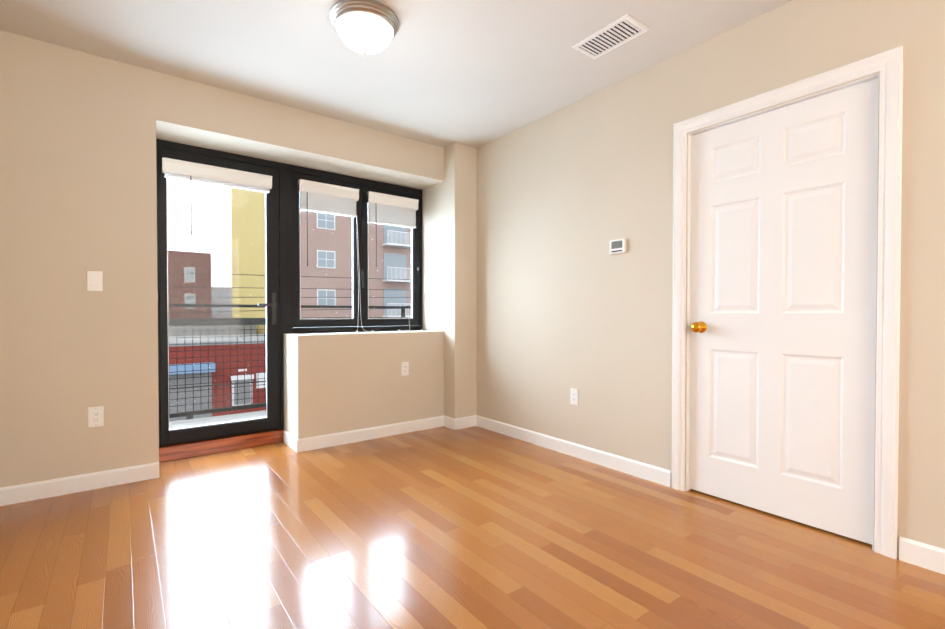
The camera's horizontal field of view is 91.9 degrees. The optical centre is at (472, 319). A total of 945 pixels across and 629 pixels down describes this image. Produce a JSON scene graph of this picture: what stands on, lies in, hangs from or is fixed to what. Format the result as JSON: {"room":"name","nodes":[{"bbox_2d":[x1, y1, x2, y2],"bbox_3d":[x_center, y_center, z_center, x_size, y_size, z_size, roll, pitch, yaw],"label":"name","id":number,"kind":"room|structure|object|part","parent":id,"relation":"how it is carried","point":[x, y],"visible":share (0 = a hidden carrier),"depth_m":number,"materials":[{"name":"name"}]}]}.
{"room":"empty living room","nodes":[
{"label":"empty living room","id":0,"kind":"room"},
{"bbox_2d":[0,30,476,487],"bbox_3d":[-1.411,-0.283,3.481,3.120,2.520,0.690,-1,1,-37],"label":"wall","id":1,"kind":"structure","parent":0,"point":[81,132],"depth_m":2.75,"materials":[{"name":"beige paint"}]},
{"bbox_2d":[0,462,158,505],"bbox_3d":[-2.234,0.941,2.636,0.705,0.095,0.014,-1,1,-37],"label":"baseboard","id":2,"kind":"structure","parent":1,"relation":"attached to","point":[26,492],"depth_m":2.61,"materials":[{"name":"white wood"}]},
{"bbox_2d":[87,271,102,290],"bbox_3d":[-2.194,-0.222,2.654,0.070,0.116,0.010,-1,1,-37],"label":"switch plate","id":3,"kind":"object","parent":1,"relation":"attached to","point":[94,280],"visible":1,"depth_m":2.65,"materials":[{"name":"white plastic"}]},
{"bbox_2d":[88,406,103,426],"bbox_3d":[-2.196,0.568,2.664,0.070,0.116,0.008,-1,1,-37],"label":"electrical outlet","id":4,"kind":"object","parent":1,"relation":"attached to","point":[95,416],"visible":1,"depth_m":2.66,"materials":[{"name":"white plastic"}]},
{"bbox_2d":[159,429,283,461],"bbox_3d":[-1.877,0.930,3.445,0.845,0.095,0.165,-1,1,-37],"label":"sill","id":5,"kind":"structure","parent":1,"relation":"attached to","point":[201,447],"depth_m":3.36,"materials":[{"name":"brown wood"}]},
{"bbox_2d":[283,430,291,448],"bbox_3d":[-1.400,0.929,3.508,0.014,0.095,0.315,-1,1,-37],"label":"baseboard","id":6,"kind":"structure","parent":1,"relation":"attached to","point":[287,437],"depth_m":3.54,"materials":[{"name":"white wood"}]},
{"bbox_2d":[156,139,422,446],"bbox_3d":[-1.349,-0.185,3.809,2.144,2.128,0.153,-1,1,-37],"label":"window","id":7,"kind":"structure","parent":1,"relation":"in","point":[285,255],"depth_m":3.74,"materials":[{"name":"black metal"}]},
{"bbox_2d":[162,157,271,192],"bbox_3d":[-1.848,-1.045,3.347,0.705,0.122,0.064,-1,1,-37],"label":"window blind","id":8,"kind":"object","parent":7,"relation":"attached to","point":[199,173],"visible":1,"depth_m":3.31,"materials":[{"name":"white fabric"}]},
{"bbox_2d":[190,176,191,235],"bbox_3d":[-1.988,-0.808,3.228,0.010,0.430,0.010,-1,1,-37],"label":"blind wand","id":9,"kind":"object","parent":8,"relation":"hanging from","point":[191,201],"visible":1,"depth_m":3.23,"materials":[{"name":"black"}]},
{"bbox_2d":[158,147,279,444],"bbox_3d":[-1.869,-0.162,3.422,0.791,2.063,0.060,-1,1,-37],"label":"door leaf","id":10,"kind":"structure","parent":7,"relation":"attached to","point":[271,421],"depth_m":3.42,"materials":[{"name":"black"}]},
{"bbox_3d":[-1.597,-0.084,3.558,0.141,0.250,0.056,-1,1,-37],"label":"door handle","id":11,"kind":"part","parent":7,"relation":"part of","materials":[{"name":"black"}]},
{"bbox_2d":[166,178,412,430],"bbox_3d":[-1.361,-0.177,3.803,1.972,1.904,0.012,-1,1,-37],"label":"spacer","id":12,"kind":"object","parent":7,"relation":"attached to","point":[300,305],"visible":0.62,"depth_m":3.61,"materials":[{"name":"grey"}]},
{"bbox_2d":[297,179,358,216],"bbox_3d":[-1.203,-1.011,3.842,0.504,0.234,0.064,-1,1,-37],"label":"window blind","id":13,"kind":"object","parent":7,"relation":"attached to","point":[331,199],"visible":0.88,"depth_m":3.82,"materials":[{"name":"white fabric"}]},
{"bbox_2d":[307,192,307,265],"bbox_3d":[-1.345,-0.739,3.722,0.010,0.610,0.010,-1,1,-37],"label":"blind wand","id":14,"kind":"object","parent":13,"relation":"hanging from","point":[307,228],"visible":1,"depth_m":3.72,"materials":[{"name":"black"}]},
{"bbox_2d":[356,217,358,329],"bbox_3d":[-1.002,-0.401,3.972,0.052,1.018,0.064,-1,1,-37],"label":"cord","id":15,"kind":"object","parent":13,"relation":"hanging from","point":[358,281],"visible":0.9,"depth_m":4.01,"materials":[{"name":"white fabric"}]},
{"bbox_2d":[357,225,370,331],"bbox_3d":[-0.953,-0.401,4.004,0.097,1.018,0.076,-1,1,-37],"label":"cord","id":16,"kind":"object","parent":13,"relation":"hanging from","point":[359,279],"visible":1,"depth_m":4.01,"materials":[{"name":"white plastic"}]},
{"bbox_3d":[-1.004,-0.569,4.080,1.193,1.259,0.060,-1,1,-37],"label":"window sashes","id":17,"kind":"part","parent":7,"relation":"part of","materials":[{"name":"black metal"}]},
{"bbox_3d":[-0.974,-0.360,4.043,0.028,0.160,0.040,-1,1,-37],"label":"sash handle","id":18,"kind":"part","parent":7,"relation":"part of","materials":[{"name":"black metal"}]},
{"bbox_2d":[366,191,418,227],"bbox_3d":[-0.729,-1.000,4.206,0.505,0.264,0.064,-1,1,-37],"label":"window blind","id":19,"kind":"object","parent":7,"relation":"attached to","point":[388,209],"visible":0.88,"depth_m":4.19,"materials":[{"name":"white fabric"}]},
{"bbox_2d":[376,221,376,266],"bbox_3d":[-0.863,-0.759,4.091,0.010,0.580,0.010,-1,1,-37],"label":"blind wand","id":20,"kind":"object","parent":19,"relation":"hanging from","point":[376,243],"visible":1,"depth_m":4.09,"materials":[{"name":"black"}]},
{"bbox_2d":[168,304,410,428],"bbox_3d":[-1.813,0.517,4.456,3.385,1.335,1.329,-1,1,-37],"label":"balcony","id":21,"kind":"object","parent":1,"relation":"attached to","point":[176,322],"depth_m":4.62,"materials":[{"name":"metal"}]},
{"bbox_2d":[292,415,447,452],"bbox_3d":[-0.766,0.926,3.745,1.309,0.095,0.040,-1,1,-37],"label":"baseboard","id":22,"kind":"structure","parent":1,"relation":"attached to","point":[328,440],"depth_m":3.68,"materials":[{"name":"white wood"}]},
{"bbox_2d":[401,362,408,375],"bbox_3d":[-0.576,0.422,3.904,0.070,0.116,0.008,-1,1,-37],"label":"outlet","id":23,"kind":"object","parent":1,"relation":"attached to","point":[404,368],"visible":1,"depth_m":3.90,"materials":[{"name":"white plastic"}]},
{"bbox_2d":[0,0,792,147],"bbox_3d":[0.369,-1.573,1.143,3.320,0.120,6.540,-1,1,-37],"label":"ceiling","id":24,"kind":"structure","parent":0,"point":[471,73],"depth_m":2.59,"materials":[{"name":"white paint"}]},
{"bbox_2d":[330,0,398,55],"bbox_3d":[-0.551,-1.438,2.338,0.344,0.179,0.344,-1,1,-37],"label":"ceiling light","id":25,"kind":"object","parent":24,"relation":"attached to","point":[364,27],"visible":1,"depth_m":2.25,"materials":[{"name":"white glass"}]},
{"bbox_2d":[572,14,649,58],"bbox_3d":[0.745,-1.527,2.486,0.206,0.007,0.359,-1,1,-37],"label":"ceiling vent","id":26,"kind":"object","parent":24,"relation":"in","point":[614,34],"visible":1,"depth_m":2.47,"materials":[{"name":"white plastic"}]},
{"bbox_2d":[0,426,944,628],"bbox_3d":[0.369,1.067,1.177,3.320,0.120,6.540,-1,1,-37],"label":"floor","id":27,"kind":"structure","parent":0,"point":[473,527],"depth_m":1.95,"materials":[{"name":"brown wood"}]},
{"bbox_2d":[477,0,944,558],"bbox_3d":[1.624,-0.266,2.185,0.120,2.520,6.440,-1,1,-37],"label":"wall","id":28,"kind":"structure","parent":0,"point":[567,300],"depth_m":2.84,"materials":[{"name":"beige paint"}]},
{"bbox_2d":[472,415,670,486],"bbox_3d":[0.599,0.930,3.428,0.014,0.095,1.865,-1,1,-37],"label":"baseboard","id":29,"kind":"structure","parent":28,"relation":"attached to","point":[645,471],"depth_m":3.20,"materials":[{"name":"white wood"}]},
{"bbox_2d":[570,388,577,404],"bbox_3d":[0.725,0.552,3.262,0.008,0.116,0.070,-1,1,-37],"label":"electrical outlet","id":30,"kind":"object","parent":28,"relation":"attached to","point":[573,396],"visible":1,"depth_m":3.26,"materials":[{"name":"white plastic"}]},
{"bbox_2d":[610,238,625,253],"bbox_3d":[0.940,-0.471,2.956,0.024,0.090,0.116,-1,1,-37],"label":"thermostat","id":31,"kind":"object","parent":28,"relation":"attached to","point":[617,246],"visible":0.98,"depth_m":2.94,"materials":[{"name":"white plastic"}]},
{"bbox_2d":[671,45,902,558],"bbox_3d":[1.506,-0.068,2.307,0.158,2.121,0.980,-1,1,-37],"label":"door frame","id":32,"kind":"structure","parent":28,"relation":"in","point":[888,65],"depth_m":1.95,"materials":[{"name":"white wood"}]},
{"bbox_3d":[1.262,0.044,2.557,0.072,0.066,0.066,-1,1,-37],"label":"knob","id":33,"kind":"part","parent":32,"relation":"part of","materials":[{"name":"gold metal"}]},
{"bbox_2d":[689,78,877,543],"bbox_3d":[1.515,-0.033,2.314,0.035,2.026,0.816,-1,1,-37],"label":"interior door","id":34,"kind":"structure","parent":32,"relation":"attached to","point":[783,263],"depth_m":2.24,"materials":[{"name":"white wood"}]},
{"bbox_2d":[899,537,944,574],"bbox_3d":[2.643,0.965,0.763,0.014,0.095,2.858,-1,1,-37],"label":"baseboard","id":35,"kind":"structure","parent":28,"relation":"attached to","point":[924,555],"depth_m":1.84,"materials":[{"name":"white wood"}]},
{"label":"outside","id":36,"kind":"structure","parent":0,"visible":0},
{"bbox_3d":[-46.483,5.456,93.473,200.000,0.300,194.860,-1,1,-37],"label":"ground","id":37,"kind":"structure","parent":36,"visible":0},
{"bbox_2d":[168,250,211,317],"bbox_3d":[-42.511,0.028,52.226,20.200,15.170,15.040,-1,1,-37],"label":"building","id":38,"kind":"structure","parent":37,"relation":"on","point":[188,278],"depth_m":51.05,"materials":[{"name":"red brick"}]},
{"bbox_2d":[169,325,255,335],"bbox_3d":[-35.353,3.294,32.578,33.600,5.590,15.000,-1,1,-37],"label":"roofs","id":39,"kind":"structure","parent":37,"relation":"on","point":[227,330],"depth_m":34.95,"materials":[{"name":"grey"}]},
{"bbox_2d":[169,334,265,421],"bbox_3d":[-26.300,3.746,17.062,39.080,5.090,8.450,-1,1,-37],"label":"railing","id":40,"kind":"object","parent":37,"relation":"on","point":[222,354],"depth_m":22.88,"materials":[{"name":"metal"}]},
{"bbox_2d":[211,288,231,313],"bbox_3d":[-59.920,-0.808,101.877,11.000,11.990,15.040,-1,1,-37],"label":"building","id":41,"kind":"structure","parent":37,"relation":"on","point":[221,292],"depth_m":97.34,"materials":[{"name":"grey"}]},
{"bbox_2d":[212,314,231,317],"bbox_3d":[-53.781,2.249,78.295,50.000,6.490,10.000,-1,1,-37],"label":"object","id":42,"kind":"object","parent":37,"relation":"on","point":[221,315],"depth_m":79.69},
{"bbox_2d":[231,188,410,333],"bbox_3d":[-4.672,-11.888,50.300,35.900,35.490,19.900,-1,1,-37],"label":"apartment","id":43,"kind":"structure","parent":37,"relation":"on","point":[321,269],"depth_m":36.79,"materials":[{"name":"pink brick"}]},
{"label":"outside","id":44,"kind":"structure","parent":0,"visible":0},
{"bbox_2d":[168,272,410,419],"bbox_3d":[-2.775,0.257,19.961,60.001,5.412,5.432,-1,1,-37],"label":"wires","id":45,"kind":"object","parent":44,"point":[189,417],"depth_m":16.44,"materials":[{"name":"black metal"}]}
]}

